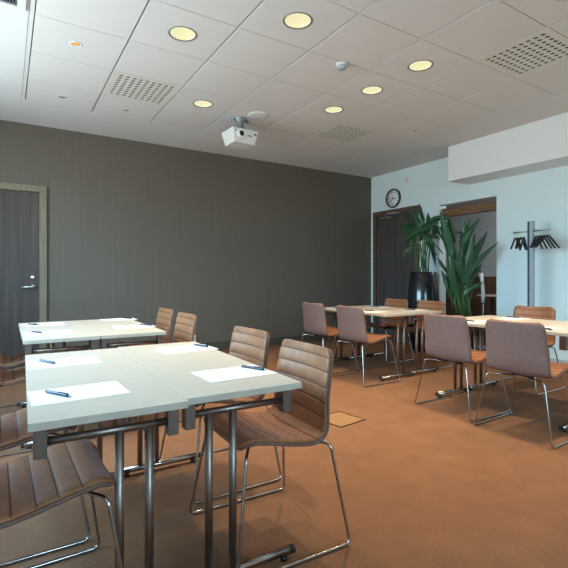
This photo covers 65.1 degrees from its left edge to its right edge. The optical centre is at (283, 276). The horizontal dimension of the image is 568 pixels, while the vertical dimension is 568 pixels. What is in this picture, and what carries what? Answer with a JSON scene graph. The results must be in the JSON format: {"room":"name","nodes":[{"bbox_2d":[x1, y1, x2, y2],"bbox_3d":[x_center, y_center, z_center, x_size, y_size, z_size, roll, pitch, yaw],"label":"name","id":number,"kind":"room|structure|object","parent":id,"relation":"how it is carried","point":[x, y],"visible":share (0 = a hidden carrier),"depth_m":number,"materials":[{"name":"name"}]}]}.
{"room":"conference room","nodes":[
{"label":"conference room","id":0,"kind":"room"},
{"bbox_2d":[0,120,370,352],"bbox_3d":[-1.344,-0.458,6.476,7.180,3.125,0.150,0,0,-32],"label":"wall","id":1,"kind":"structure","parent":0,"point":[135,229],"depth_m":6.37,"materials":[{"name":"grey paint"}]},
{"bbox_2d":[0,182,46,369],"bbox_3d":[-3.302,0.008,5.114,1.017,2.192,0.085,0,0,-32],"label":"door","id":2,"kind":"structure","parent":1,"relation":"in","point":[23,215],"depth_m":5.26,"materials":[{"name":"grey wood"}]},
{"bbox_2d":[200,329,370,350],"bbox_3d":[-0.610,1.040,6.838,5.210,0.130,0.014,0,0,-32],"label":"baseboard","id":3,"kind":"structure","parent":1,"relation":"attached to","point":[225,345],"depth_m":7.20,"materials":[{"name":"grey"}]},
{"bbox_2d":[0,0,567,177],"bbox_3d":[1.007,-1.870,2.710,6.880,0.100,8.730,0,0,-32],"label":"ceiling","id":4,"kind":"structure","parent":0,"point":[243,59],"depth_m":3.94,"materials":[{"name":"white tile"}]},
{"bbox_2d":[0,0,25,11],"bbox_3d":[-1.751,-1.811,2.570,0.472,0.018,0.815,0,0,-32],"label":"ceiling vent","id":5,"kind":"object","parent":4,"relation":"in","point":[20,5],"visible":1,"depth_m":2.95,"materials":[{"name":"white plastic"}]},
{"bbox_2d":[69,41,82,46],"bbox_3d":[-1.629,-1.817,3.486,0.096,0.005,0.096,0,0,-32],"label":"recessed light","id":6,"kind":"object","parent":4,"relation":"in","point":[73,43],"visible":1,"depth_m":3.48,"materials":[{"name":"white"}]},
{"bbox_2d":[102,70,182,106],"bbox_3d":[-1.395,-1.831,4.360,0.621,0.021,0.596,0,0,-32],"label":"ceiling vent","id":7,"kind":"object","parent":4,"relation":"in","point":[120,84],"visible":1,"depth_m":4.34,"materials":[{"name":"beige metal"}]},
{"bbox_2d":[168,26,196,41],"bbox_3d":[-0.760,-1.828,3.342,0.214,0.024,0.214,0,0,-32],"label":"recessed light","id":8,"kind":"object","parent":4,"relation":"in","point":[180,33],"visible":0.98,"depth_m":3.37,"materials":[{"name":"yellow glass"}]},
{"bbox_2d":[193,100,212,107],"bbox_3d":[-0.855,-1.828,4.697,0.214,0.024,0.214,0,0,-32],"label":"recessed light","id":9,"kind":"object","parent":4,"relation":"in","point":[198,103],"visible":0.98,"depth_m":4.74,"materials":[{"name":"yellow glass"}]},
{"bbox_2d":[222,117,257,149],"bbox_3d":[-0.504,-1.662,5.135,0.344,0.319,0.287,0,0,-35],"label":"projector","id":10,"kind":"object","parent":4,"relation":"hanging from","point":[237,137],"visible":1,"depth_m":5.07,"materials":[{"name":"white plastic"}]},
{"bbox_2d":[248,111,267,118],"bbox_3d":[-0.293,-1.814,5.021,0.228,0.012,0.228,0,0,-32],"label":"ceiling speaker","id":11,"kind":"object","parent":4,"relation":"attached to","point":[256,114],"visible":1,"depth_m":5.00,"materials":[{"name":"white plastic"}]},
{"bbox_2d":[283,12,312,28],"bbox_3d":[0.098,-1.828,3.170,0.214,0.024,0.214,0,0,-32],"label":"recessed light","id":12,"kind":"object","parent":4,"relation":"in","point":[295,20],"visible":0.98,"depth_m":3.20,"materials":[{"name":"yellow glass"}]},
{"bbox_2d":[324,106,343,113],"bbox_3d":[0.543,-1.828,4.863,0.214,0.024,0.214,0,0,-32],"label":"recessed light","id":13,"kind":"object","parent":4,"relation":"in","point":[332,109],"visible":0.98,"depth_m":4.91,"materials":[{"name":"yellow glass"}]},
{"bbox_2d":[336,61,347,70],"bbox_3d":[0.497,-1.794,3.814,0.104,0.052,0.104,0,0,-32],"label":"smoke detector","id":14,"kind":"object","parent":4,"relation":"attached to","point":[342,65],"visible":1,"depth_m":3.78,"materials":[{"name":"white plastic"}]},
{"bbox_2d":[310,123,376,143],"bbox_3d":[0.766,-1.831,5.710,0.621,0.021,0.596,0,0,-32],"label":"ceiling vent","id":15,"kind":"object","parent":4,"relation":"in","point":[341,133],"visible":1,"depth_m":5.70,"materials":[{"name":"beige metal"}]},
{"bbox_2d":[361,86,382,94],"bbox_3d":[0.861,-1.828,4.354,0.214,0.024,0.214,0,0,-32],"label":"recessed light","id":16,"kind":"object","parent":4,"relation":"in","point":[370,90],"visible":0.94,"depth_m":4.39,"materials":[{"name":"yellow glass"}]},
{"bbox_2d":[408,60,432,71],"bbox_3d":[1.179,-1.828,3.845,0.214,0.024,0.214,0,0,-32],"label":"recessed light","id":17,"kind":"object","parent":4,"relation":"in","point":[420,65],"visible":0.98,"depth_m":3.88,"materials":[{"name":"yellow"}]},
{"bbox_2d":[475,27,567,77],"bbox_3d":[2.038,-1.831,3.674,0.621,0.021,0.596,0,0,-32],"label":"ceiling vent","id":18,"kind":"object","parent":4,"relation":"in","point":[546,47],"visible":1,"depth_m":3.66,"materials":[{"name":"beige metal"}]},
{"bbox_2d":[0,336,567,567],"bbox_3d":[1.907,1.155,3.272,9.300,0.100,9.030,0,0,-32],"label":"floor","id":19,"kind":"structure","parent":0,"point":[423,485],"depth_m":2.34,"materials":[{"name":"carpet"}]},
{"bbox_2d":[0,348,51,407],"bbox_3d":[-2.106,0.705,3.578,0.511,0.797,0.556,0,0,-32],"label":"chair","id":20,"kind":"object","parent":19,"relation":"on","point":[16,359],"visible":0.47,"depth_m":3.55,"materials":[{"name":"beige leather"}]},
{"bbox_2d":[0,366,69,456],"bbox_3d":[-1.762,0.705,3.026,0.511,0.797,0.556,0,0,-32],"label":"chair","id":21,"kind":"object","parent":19,"relation":"on","point":[8,377],"visible":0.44,"depth_m":2.92,"materials":[{"name":"beige leather"}]},
{"bbox_2d":[0,408,89,566],"bbox_3d":[-1.168,0.705,1.953,0.511,0.797,0.556,0,0,-32],"label":"chair","id":22,"kind":"object","parent":19,"relation":"on","point":[13,426],"visible":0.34,"depth_m":1.85,"materials":[{"name":"beige leather"}]},
{"bbox_2d":[17,321,99,449],"bbox_3d":[-1.748,0.752,3.392,0.472,0.704,1.225,0,0,-32],"label":"folding table","id":23,"kind":"object","parent":19,"relation":"on","point":[81,332],"visible":0.58,"depth_m":3.01,"materials":[{"name":"white laminate"}]},
{"bbox_2d":[22,322,63,326],"bbox_3d":[-1.997,0.399,3.693,0.296,0.001,0.208,0,0,-32],"label":"paper sheet","id":24,"kind":"object","parent":23,"relation":"on","point":[57,323],"visible":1,"depth_m":3.68,"materials":[{"name":"white paper"}]},
{"bbox_2d":[24,330,72,335],"bbox_3d":[-1.659,0.399,3.138,0.296,0.001,0.208,0,0,-33],"label":"paper sheet","id":25,"kind":"object","parent":23,"relation":"on","point":[61,331],"visible":1,"depth_m":3.10,"materials":[{"name":"white paper"}]},
{"bbox_2d":[0,439,122,567],"bbox_3d":[-0.811,0.705,1.438,0.511,0.797,0.556,0,0,-33],"label":"chair","id":26,"kind":"object","parent":19,"relation":"on","point":[29,488],"visible":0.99,"depth_m":1.41,"materials":[{"name":"beige leather"}]},
{"bbox_2d":[25,348,187,567],"bbox_3d":[-0.811,0.752,1.846,0.472,0.704,1.225,0,0,-30],"label":"folding table","id":27,"kind":"object","parent":19,"relation":"on","point":[149,394],"visible":0.74,"depth_m":1.43,"materials":[{"name":"beige laminate"}]},
{"bbox_2d":[27,356,102,369],"bbox_3d":[-1.020,0.399,2.068,0.296,0.001,0.208,0,0,-33],"label":"paper sheet","id":28,"kind":"object","parent":27,"relation":"on","point":[63,362],"visible":1,"depth_m":2.06,"materials":[{"name":"white paper"}]},
{"bbox_2d":[39,359,56,363],"bbox_3d":[-1.090,0.392,2.048,0.149,0.013,0.011,0,0,32],"label":"ballpoint pen","id":29,"kind":"object","parent":28,"relation":"on","point":[46,361],"visible":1,"depth_m":2.03,"materials":[{"name":"blue plastic"}]},
{"bbox_2d":[27,381,130,406],"bbox_3d":[-0.706,0.399,1.530,0.296,0.001,0.208,0,0,-33],"label":"paper sheet","id":30,"kind":"object","parent":27,"relation":"on","point":[88,391],"visible":1,"depth_m":1.51,"materials":[{"name":"white paper"}]},
{"bbox_2d":[43,390,71,396],"bbox_3d":[-0.763,0.392,1.493,0.149,0.013,0.011,0,0,29],"label":"ballpoint pen","id":31,"kind":"object","parent":30,"relation":"on","point":[46,391],"visible":1,"depth_m":1.48,"materials":[{"name":"blue plastic"}]},
{"bbox_2d":[76,319,165,436],"bbox_3d":[-1.368,0.752,3.633,0.472,0.704,1.225,0,0,-32],"label":"folding table","id":32,"kind":"object","parent":19,"relation":"on","point":[105,329],"visible":0.3,"depth_m":3.23,"materials":[{"name":"white laminate"}]},
{"bbox_2d":[100,318,137,320],"bbox_3d":[-1.532,0.399,4.125,0.296,0.001,0.208,0,0,-33],"label":"paper sheet","id":33,"kind":"object","parent":32,"relation":"on","point":[114,319],"visible":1,"depth_m":4.11,"materials":[{"name":"white paper"}]},
{"bbox_2d":[112,325,155,328],"bbox_3d":[-1.197,0.399,3.544,0.296,0.001,0.208,0,0,-33],"label":"paper sheet","id":34,"kind":"object","parent":32,"relation":"on","point":[124,326],"visible":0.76,"depth_m":3.53,"materials":[{"name":"white paper"}]},
{"bbox_2d":[117,307,173,346],"bbox_3d":[-1.309,0.705,4.152,0.511,0.797,0.556,0,0,-32],"label":"chair","id":35,"kind":"object","parent":19,"relation":"on","point":[164,319],"visible":0.4,"depth_m":4.26,"materials":[{"name":"beige leather"}]},
{"bbox_2d":[173,312,202,421],"bbox_3d":[-0.984,0.705,3.583,0.511,0.797,0.556,0,0,-32],"label":"chair","id":36,"kind":"object","parent":19,"relation":"on","point":[185,325],"visible":0.29,"depth_m":3.73,"materials":[{"name":"beige leather"}]},
{"bbox_2d":[118,341,301,567],"bbox_3d":[-0.436,0.752,2.098,0.472,0.704,1.225,0,0,-30],"label":"folding table","id":37,"kind":"object","parent":19,"relation":"on","point":[175,370],"visible":0.72,"depth_m":1.66,"materials":[{"name":"white laminate"}]},
{"bbox_2d":[155,344,217,353],"bbox_3d":[-0.538,0.399,2.447,0.296,0.001,0.208,0,0,-34],"label":"paper sheet","id":38,"kind":"object","parent":37,"relation":"on","point":[190,348],"visible":1,"depth_m":2.42,"materials":[{"name":"white paper"}]},
{"bbox_2d":[193,344,209,347],"bbox_3d":[-0.471,0.392,2.523,0.149,0.013,0.011,0,0,40],"label":"ballpoint pen","id":39,"kind":"object","parent":38,"relation":"on","point":[202,345],"visible":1,"depth_m":2.51,"materials":[{"name":"blue plastic"}]},
{"bbox_2d":[191,365,275,382],"bbox_3d":[-0.206,0.399,1.840,0.296,0.001,0.208,0,0,-33],"label":"paper sheet","id":40,"kind":"object","parent":37,"relation":"on","point":[216,375],"visible":0.96,"depth_m":1.82,"materials":[{"name":"white paper"}]},
{"bbox_2d":[239,365,266,369],"bbox_3d":[-0.136,0.392,1.913,0.149,0.013,0.011,0,0,35],"label":"ballpoint pen","id":41,"kind":"object","parent":40,"relation":"on","point":[244,366],"visible":1,"depth_m":1.90,"materials":[{"name":"blue plastic"}]},
{"bbox_2d":[159,326,281,503],"bbox_3d":[-0.372,0.705,2.509,0.511,0.797,0.556,0,0,-33],"label":"chair","id":42,"kind":"object","parent":19,"relation":"on","point":[250,345],"visible":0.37,"depth_m":2.53,"materials":[{"name":"beige leather"}]},
{"bbox_2d":[189,339,349,567],"bbox_3d":[-0.082,0.705,1.942,0.511,0.797,0.556,0,0,-30],"label":"chair","id":43,"kind":"object","parent":19,"relation":"on","point":[307,423],"visible":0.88,"depth_m":1.94,"materials":[{"name":"beige leather"}]},
{"bbox_2d":[301,302,357,373],"bbox_3d":[0.510,0.705,5.317,0.511,0.797,0.556,0,0,-32],"label":"chair","id":44,"kind":"object","parent":19,"relation":"on","point":[314,317],"visible":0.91,"depth_m":5.17,"materials":[{"name":"beige leather"}]},
{"bbox_2d":[329,411,365,427],"bbox_3d":[0.433,1.103,3.442,0.280,0.004,0.280,0,0,-40],"label":"floor outlet cover","id":45,"kind":"object","parent":19,"relation":"on","point":[340,419],"visible":0.69,"depth_m":3.42,"materials":[{"name":"orange plastic"}]},
{"bbox_2d":[332,305,399,386],"bbox_3d":[0.858,0.705,4.769,0.511,0.797,0.556,0,0,-32],"label":"chair","id":46,"kind":"object","parent":19,"relation":"on","point":[350,319],"visible":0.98,"depth_m":4.63,"materials":[{"name":"beige leather"}]},
{"bbox_2d":[324,307,415,380],"bbox_3d":[0.927,0.752,5.263,0.472,0.704,1.225,0,0,-32],"label":"folding table","id":47,"kind":"object","parent":19,"relation":"on","point":[387,313],"visible":0.61,"depth_m":4.86,"materials":[{"name":"beige laminate"}]},
{"bbox_2d":[364,311,385,312],"bbox_3d":[1.009,0.399,4.992,0.296,0.001,0.208,0,0,-32],"label":"paper sheet","id":48,"kind":"object","parent":47,"relation":"on","point":[364,311],"visible":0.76,"depth_m":5.04,"materials":[{"name":"white paper"}]},
{"bbox_2d":[357,298,413,362],"bbox_3d":[1.364,0.705,5.992,0.511,0.797,0.556,0,0,-32],"label":"chair","id":49,"kind":"object","parent":19,"relation":"on","point":[398,303],"visible":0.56,"depth_m":6.02,"materials":[{"name":"beige leather"}]},
{"bbox_2d":[348,305,441,375],"bbox_3d":[1.303,0.752,5.509,0.472,0.704,1.225,0,0,-32],"label":"folding table","id":50,"kind":"object","parent":19,"relation":"on","point":[434,369],"visible":0.66,"depth_m":5.03,"materials":[{"name":"grey metal"}]},
{"bbox_2d":[389,300,451,368],"bbox_3d":[1.683,0.705,5.519,0.511,0.797,0.556,0,0,-32],"label":"chair","id":51,"kind":"object","parent":19,"relation":"on","point":[422,304],"visible":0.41,"depth_m":5.60,"materials":[{"name":"beige leather"}]},
{"bbox_2d":[399,204,447,351],"bbox_3d":[2.042,0.010,6.439,0.724,2.189,0.991,0,0,22],"label":"potted plant","id":52,"kind":"object","parent":19,"relation":"on","point":[423,285],"visible":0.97,"depth_m":6.51,"materials":[{"name":"green plant"}]},
{"bbox_2d":[415,313,509,421],"bbox_3d":[1.479,0.705,3.718,0.511,0.797,0.556,0,0,-31],"label":"chair","id":53,"kind":"object","parent":19,"relation":"on","point":[447,337],"visible":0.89,"depth_m":3.58,"materials":[{"name":"beige leather"}]},
{"bbox_2d":[437,212,496,348],"bbox_3d":[2.427,0.120,6.036,0.798,1.970,0.438,0,0,-6],"label":"potted plant","id":54,"kind":"object","parent":19,"relation":"on","point":[466,265],"visible":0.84,"depth_m":5.96,"materials":[{"name":"green plant"}]},
{"bbox_2d":[446,277,495,336],"bbox_3d":[3.799,0.554,8.326,0.415,1.099,1.700,0,0,-32],"label":"sideboard","id":55,"kind":"object","parent":19,"relation":"on","point":[489,282],"visible":0.02,"depth_m":8.23,"materials":[{"name":"brown wood"}]},
{"bbox_2d":[477,271,485,348],"bbox_3d":[3.079,0.495,6.896,0.255,1.218,0.240,0,0,-32],"label":"stand","id":56,"kind":"object","parent":19,"relation":"on","point":[480,273],"visible":0.55,"depth_m":6.88,"materials":[{"name":"grey metal"}]},
{"bbox_2d":[477,294,495,342],"bbox_3d":[3.511,0.709,7.498,0.340,0.792,0.340,0,0,-32],"label":"side table","id":57,"kind":"object","parent":19,"relation":"on","point":[492,296],"visible":0.29,"depth_m":7.48,"materials":[{"name":"beige wood"}]},
{"bbox_2d":[435,318,567,431],"bbox_3d":[1.869,0.752,3.717,0.472,0.704,1.225,0,0,-32],"label":"folding table","id":58,"kind":"object","parent":19,"relation":"on","point":[562,333],"visible":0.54,"depth_m":3.65,"materials":[{"name":"grey metal"}]},
{"bbox_2d":[467,320,485,323],"bbox_3d":[1.668,0.399,3.918,0.296,0.001,0.208,0,0,-32],"label":"paper sheet","id":59,"kind":"object","parent":58,"relation":"on","point":[477,321],"visible":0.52,"depth_m":3.84,"materials":[{"name":"white paper"}]},
{"bbox_2d":[465,315,567,390],"bbox_3d":[2.250,0.752,3.955,0.472,0.704,1.225,0,0,-32],"label":"folding table","id":60,"kind":"object","parent":19,"relation":"on","point":[544,322],"visible":0.59,"depth_m":4.33,"materials":[{"name":"beige laminate"}]},
{"bbox_2d":[493,317,530,319],"bbox_3d":[2.162,0.399,4.203,0.296,0.001,0.208,0,0,-32],"label":"paper sheet","id":61,"kind":"object","parent":60,"relation":"on","point":[505,318],"visible":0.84,"depth_m":4.20,"materials":[{"name":"white paper"}]},
{"bbox_2d":[474,319,567,448],"bbox_3d":[1.766,0.705,3.201,0.511,0.797,0.556,0,0,-34],"label":"chair","id":62,"kind":"object","parent":19,"relation":"on","point":[516,348],"visible":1,"depth_m":3.05,"materials":[{"name":"beige leather"}]},
{"bbox_2d":[483,305,564,395],"bbox_3d":[2.398,0.705,4.469,0.511,0.797,0.556,0,0,-32],"label":"chair","id":63,"kind":"object","parent":19,"relation":"on","point":[546,313],"visible":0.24,"depth_m":4.52,"materials":[{"name":"beige leather"}]},
{"bbox_2d":[513,221,550,305],"bbox_3d":[2.996,0.217,5.396,0.379,1.774,0.379,0,0,24],"label":"coat stand","id":64,"kind":"object","parent":19,"relation":"on","point":[531,230],"visible":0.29,"depth_m":5.38,"materials":[{"name":"silver metal"}]},
{"bbox_2d":[510,235,519,249],"bbox_3d":[2.906,-0.446,5.582,0.021,0.229,0.384,0,0,43],"label":"hanger","id":65,"kind":"object","parent":64,"relation":"hanging from","point":[515,238],"visible":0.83,"depth_m":5.52,"materials":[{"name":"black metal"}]},
{"bbox_2d":[515,231,521,249],"bbox_3d":[2.922,-0.446,5.549,0.022,0.229,0.384,0,0,36],"label":"hanger","id":66,"kind":"object","parent":64,"relation":"hanging from","point":[518,231],"visible":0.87,"depth_m":5.53,"materials":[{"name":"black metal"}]},
{"bbox_2d":[515,233,525,249],"bbox_3d":[2.939,-0.446,5.515,0.022,0.229,0.384,0,0,44],"label":"hanger","id":67,"kind":"object","parent":64,"relation":"hanging from","point":[520,238],"visible":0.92,"depth_m":5.47,"materials":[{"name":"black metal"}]},
{"bbox_2d":[520,231,526,249],"bbox_3d":[2.955,-0.446,5.482,0.022,0.229,0.384,0,0,39],"label":"hanger","id":68,"kind":"object","parent":64,"relation":"hanging from","point":[523,238],"visible":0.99,"depth_m":5.47,"materials":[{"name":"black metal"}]},
{"bbox_2d":[530,235,542,248],"bbox_3d":[3.028,-0.446,5.332,0.384,0.229,0.022,0,0,-41],"label":"hanger","id":69,"kind":"object","parent":64,"relation":"hanging from","point":[536,236],"visible":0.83,"depth_m":5.28,"materials":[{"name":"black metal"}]},
{"bbox_2d":[531,229,547,248],"bbox_3d":[3.045,-0.446,5.298,0.384,0.229,0.021,0,0,-36],"label":"hanger","id":70,"kind":"object","parent":64,"relation":"hanging from","point":[545,245],"visible":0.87,"depth_m":5.32,"materials":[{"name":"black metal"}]},
{"bbox_2d":[532,230,551,248],"bbox_3d":[3.059,-0.446,5.268,0.384,0.229,0.021,0,0,-29],"label":"hanger","id":71,"kind":"object","parent":64,"relation":"hanging from","point":[546,240],"visible":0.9,"depth_m":5.27,"materials":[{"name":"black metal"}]},
{"bbox_2d":[534,229,555,248],"bbox_3d":[3.073,-0.446,5.239,0.384,0.229,0.022,0,0,-25],"label":"hanger","id":72,"kind":"object","parent":64,"relation":"hanging from","point":[547,237],"visible":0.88,"depth_m":5.25,"materials":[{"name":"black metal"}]},
{"bbox_2d":[535,228,559,247],"bbox_3d":[3.088,-0.446,5.209,0.384,0.229,0.022,0,0,-20],"label":"hanger","id":73,"kind":"object","parent":64,"relation":"hanging from","point":[545,236],"visible":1,"depth_m":5.21,"materials":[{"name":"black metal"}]},
{"bbox_2d":[371,157,567,360],"bbox_3d":[4.029,-0.458,4.508,0.150,3.125,8.880,0,0,-32],"label":"wall","id":74,"kind":"structure","parent":0,"point":[541,197],"depth_m":5.95,"materials":[{"name":"white paint"}]},
{"bbox_2d":[386,189,400,207],"bbox_3d":[1.898,-1.357,7.740,0.039,0.332,0.332,0,0,-32],"label":"wall clock","id":75,"kind":"object","parent":74,"relation":"attached to","point":[393,197],"visible":1,"depth_m":7.73,"materials":[{"name":"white plastic"}]},
{"bbox_2d":[373,205,418,341],"bbox_3d":[1.865,-0.029,7.674,0.165,2.267,1.032,0,0,-32],"label":"door","id":76,"kind":"structure","parent":74,"relation":"in","point":[391,271],"depth_m":7.78,"materials":[{"name":"brown wood"}]},
{"bbox_2d":[440,196,495,205],"bbox_3d":[2.681,-1.099,6.537,0.010,0.018,0.951,0,0,-32],"label":"trim","id":77,"kind":"structure","parent":74,"relation":"attached to","point":[493,196],"depth_m":6.49,"materials":[{"name":"brown"}]},
{"bbox_2d":[441,201,495,216],"bbox_3d":[2.748,-0.988,6.579,0.090,0.125,0.951,0,0,-32],"label":"trim","id":78,"kind":"structure","parent":74,"relation":"attached to","point":[486,206],"depth_m":6.53,"materials":[{"name":"brown wood"}]},
{"bbox_2d":[550,358,567,363],"bbox_3d":[4.224,1.060,4.041,0.014,0.090,7.560,0,0,-32],"label":"baseboard","id":79,"kind":"structure","parent":74,"relation":"attached to","point":[551,359],"depth_m":5.43,"materials":[{"name":"grey"}]},
{"bbox_2d":[446,211,495,276],"bbox_3d":[4.285,-0.145,8.100,0.150,2.500,4.000,0,0,-32],"label":"wall","id":80,"kind":"structure","parent":0,"point":[487,221],"depth_m":8.61,"materials":[{"name":"grey paint"}]},
{"bbox_2d":[446,198,495,207],"bbox_3d":[3.556,-1.445,7.408,2.120,0.100,3.800,0,0,-32],"label":"ceiling","id":81,"kind":"structure","parent":0,"point":[493,199],"depth_m":8.53,"materials":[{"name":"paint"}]},
{"bbox_2d":[448,112,567,184],"bbox_3d":[4.274,-1.627,3.548,0.450,0.585,6.690,0,0,-32],"label":"ceiling soffit","id":82,"kind":"structure","parent":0,"point":[542,144],"depth_m":5.51,"materials":[{"name":"white paint"}]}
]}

